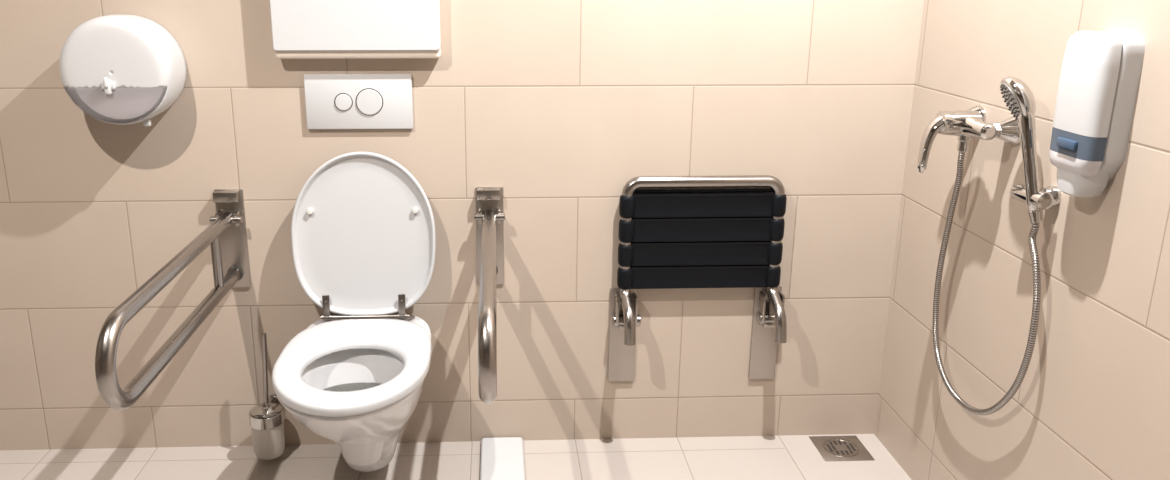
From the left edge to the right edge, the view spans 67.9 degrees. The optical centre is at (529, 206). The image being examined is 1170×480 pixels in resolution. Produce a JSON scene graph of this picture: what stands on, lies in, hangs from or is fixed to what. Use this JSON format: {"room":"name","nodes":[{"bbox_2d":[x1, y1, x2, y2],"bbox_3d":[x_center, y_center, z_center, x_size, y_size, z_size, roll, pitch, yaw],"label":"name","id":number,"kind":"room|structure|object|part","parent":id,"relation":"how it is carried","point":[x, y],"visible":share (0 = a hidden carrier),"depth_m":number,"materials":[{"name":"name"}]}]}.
{"room":"accessible bathroom","nodes":[
{"label":"accessible bathroom","id":0,"kind":"room"},
{"bbox_2d":[0,434,911,479],"bbox_3d":[-0.552,1.209,0.801,3.300,0.100,3.600,-1,15,-2],"label":"floor","id":1,"kind":"structure","parent":0,"point":[784,457],"depth_m":2.42,"materials":[{"name":"tile"}]},
{"bbox_2d":[480,437,524,479],"bbox_3d":[-0.068,0.762,2.241,0.122,0.016,0.616,-1,15,-2],"label":"box","id":2,"kind":"object","parent":1,"relation":"on","point":[502,458],"visible":1,"depth_m":2.42,"materials":[{"name":"grey plastic"}]},
{"bbox_2d":[809,435,874,460],"bbox_3d":[0.902,0.698,2.505,0.142,0.004,0.134,-1,15,-2],"label":"floor drain","id":3,"kind":"object","parent":1,"relation":"on","point":[831,448],"visible":1,"depth_m":2.50,"materials":[{"name":"silver metal"}]},
{"bbox_2d":[0,0,923,449],"bbox_3d":[-0.621,-0.555,2.240,3.500,2.760,0.100,-1,15,-2],"label":"wall","id":4,"kind":"structure","parent":0,"point":[557,105],"depth_m":2.35,"materials":[{"name":"beige tile"}]},
{"bbox_2d":[59,15,186,125],"bbox_3d":[-1.010,-0.336,2.149,0.271,0.272,0.161,-1,15,-2],"label":"dispenser","id":5,"kind":"object","parent":4,"relation":"attached to","point":[116,69],"visible":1,"depth_m":2.09,"materials":[{"name":"grey plastic"}]},
{"bbox_2d":[95,189,250,409],"bbox_3d":[-0.789,0.194,1.960,0.082,0.278,0.818,-1,15,-2],"label":"grab rail","id":6,"kind":"object","parent":4,"relation":"attached to","point":[226,236],"visible":1,"depth_m":1.94,"materials":[{"name":"silver metal"}]},
{"bbox_3d":[-0.804,0.089,2.352,0.075,0.278,0.006,-1,15,-2],"label":"mounting plate","id":7,"kind":"part","parent":6,"relation":"part of","materials":[{"name":"silver metal"}]},
{"bbox_2d":[249,394,284,459],"bbox_3d":[-0.730,0.624,2.435,0.093,0.145,0.128,-1,15,-2],"label":"brush holder","id":8,"kind":"object","parent":4,"relation":"attached to","point":[268,438],"visible":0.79,"depth_m":2.39,"materials":[{"name":"silver glass"}]},
{"bbox_2d":[250,333,281,418],"bbox_3d":[-0.729,0.512,2.386,0.086,0.351,0.086,-1,15,-2],"label":"toilet brush","id":9,"kind":"object","parent":8,"relation":"in","point":[266,409],"visible":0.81,"depth_m":2.37,"materials":[{"name":"grey metal"}]},
{"bbox_3d":[-0.722,0.450,2.370,0.023,0.222,0.013,-1,15,-2],"label":"handle","id":10,"kind":"part","parent":9,"relation":"part of","materials":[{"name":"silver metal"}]},
{"bbox_3d":[-0.729,0.553,2.398,0.086,0.028,0.086,-1,15,-2],"label":"lid","id":11,"kind":"part","parent":9,"relation":"part of","materials":[{"name":"silver metal"}]},
{"bbox_2d":[272,152,435,471],"bbox_3d":[-0.430,0.325,2.121,0.380,0.830,0.602,-1,15,-2],"label":"toilet","id":12,"kind":"object","parent":4,"relation":"attached to","point":[363,236],"visible":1,"depth_m":2.28,"materials":[{"name":"white ceramic"}]},
{"bbox_3d":[-0.422,0.373,2.081,0.366,0.026,0.499,-1,15,-2],"label":"seat","id":13,"kind":"part","parent":12,"relation":"part of","materials":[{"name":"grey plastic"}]},
{"bbox_3d":[-0.428,0.549,2.191,0.356,0.361,0.584,-1,15,-2],"label":"bowl","id":14,"kind":"part","parent":12,"relation":"part of","materials":[{"name":"white ceramic"}]},
{"bbox_3d":[-0.440,0.075,2.304,0.380,0.442,0.066,-1,15,-2],"label":"lid","id":15,"kind":"part","parent":12,"relation":"part of","materials":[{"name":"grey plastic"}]},
{"bbox_2d":[269,0,440,58],"bbox_3d":[-0.436,-0.567,2.166,0.420,0.389,0.052,-1,15,-2],"label":"wall box","id":16,"kind":"object","parent":4,"relation":"attached to","point":[301,29],"visible":1,"depth_m":2.17,"materials":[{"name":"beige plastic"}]},
{"bbox_2d":[304,74,412,128],"bbox_3d":[-0.444,-0.273,2.263,0.277,0.144,0.017,-1,15,-2],"label":"flush plate","id":17,"kind":"object","parent":4,"relation":"attached to","point":[333,101],"visible":1,"depth_m":2.26,"materials":[{"name":"grey plastic"}]},
{"bbox_2d":[474,187,504,402],"bbox_3d":[-0.093,0.188,1.986,0.082,0.278,0.818,-1,15,-2],"label":"grab rail","id":18,"kind":"object","parent":4,"relation":"attached to","point":[489,217],"visible":1,"depth_m":1.91,"materials":[{"name":"silver metal"}]},
{"bbox_3d":[-0.092,0.204,1.984,0.035,0.198,0.806,-1,15,-2],"label":"rail","id":19,"kind":"part","parent":18,"relation":"part of","materials":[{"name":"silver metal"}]},
{"bbox_3d":[-0.107,0.082,2.377,0.075,0.278,0.006,-1,15,-2],"label":"mounting plate","id":20,"kind":"part","parent":18,"relation":"part of","materials":[{"name":"silver metal"}]},
{"bbox_2d":[608,175,786,380],"bbox_3d":[0.475,0.222,2.375,0.492,0.610,0.128,-1,15,-2],"label":"shower seat","id":21,"kind":"object","parent":4,"relation":"attached to","point":[669,238],"visible":1,"depth_m":2.37,"materials":[{"name":"black plastic"}]},
{"bbox_3d":[0.265,0.366,2.466,0.076,0.284,0.010,-1,15,-2],"label":"mounting plate","id":22,"kind":"part","parent":21,"relation":"part of","materials":[{"name":"silver metal"}]},
{"bbox_3d":[0.675,0.362,2.481,0.076,0.284,0.010,-1,15,-2],"label":"mounting plate","id":23,"kind":"part","parent":21,"relation":"part of","materials":[{"name":"silver metal"}]},
{"bbox_2d":[874,0,1169,479],"bbox_3d":[1.148,-0.090,0.518,0.100,2.760,3.600,-1,15,-2],"label":"wall","id":24,"kind":"structure","parent":0,"point":[1092,400],"depth_m":1.83,"materials":[{"name":"beige tile"}]},
{"bbox_2d":[917,105,1020,172],"bbox_3d":[0.961,-0.145,1.944,0.167,0.140,0.214,-1,15,-2],"label":"shower mixer","id":25,"kind":"object","parent":24,"relation":"attached to","point":[970,123],"visible":0.98,"depth_m":1.91,"materials":[{"name":"silver metal"}]},
{"bbox_3d":[0.936,-0.145,1.944,0.117,0.140,0.056,-1,15,-2],"label":"lever","id":26,"kind":"part","parent":25,"relation":"part of","materials":[{"name":"silver metal"}]},
{"bbox_2d":[957,136,969,151],"bbox_3d":[0.975,-0.146,1.945,0.026,0.045,0.026,-1,15,-2],"label":"outlet","id":27,"kind":"object","parent":25,"relation":"attached to","point":[963,141],"depth_m":1.94,"materials":[{"name":"silver metal"}]},
{"bbox_2d":[933,152,1040,414],"bbox_3d":[0.996,0.190,1.919,0.048,0.588,0.384,-1,15,-2],"label":"shower hose","id":28,"kind":"object","parent":25,"relation":"hanging from","point":[1034,216],"visible":1,"depth_m":1.93,"materials":[{"name":"metal"}]},
{"bbox_2d":[1010,184,1060,209],"bbox_3d":[1.022,-0.022,1.745,0.063,0.042,0.090,-1,15,-2],"label":"holder","id":29,"kind":"object","parent":24,"relation":"attached to","point":[1050,196],"visible":0.97,"depth_m":1.72,"materials":[{"name":"silver metal"}]},
{"bbox_2d":[1000,76,1039,210],"bbox_3d":[0.985,-0.130,1.752,0.067,0.260,0.134,-1,15,-2],"label":"shower","id":30,"kind":"object","parent":29,"relation":"in","point":[1019,98],"visible":1,"depth_m":1.72,"materials":[{"name":"silver metal"}]},
{"bbox_3d":[1.000,-0.091,1.729,0.031,0.197,0.071,-8,17,-28],"label":"handle","id":31,"kind":"part","parent":30,"relation":"part of","materials":[{"name":"silver metal"}]},
{"bbox_2d":[1049,30,1144,196],"bbox_3d":[1.019,-0.166,1.580,0.078,0.298,0.122,-1,15,-2],"label":"soap dispenser","id":32,"kind":"object","parent":24,"relation":"attached to","point":[1100,75],"visible":1,"depth_m":1.54,"materials":[{"name":"grey plastic"}]}
]}

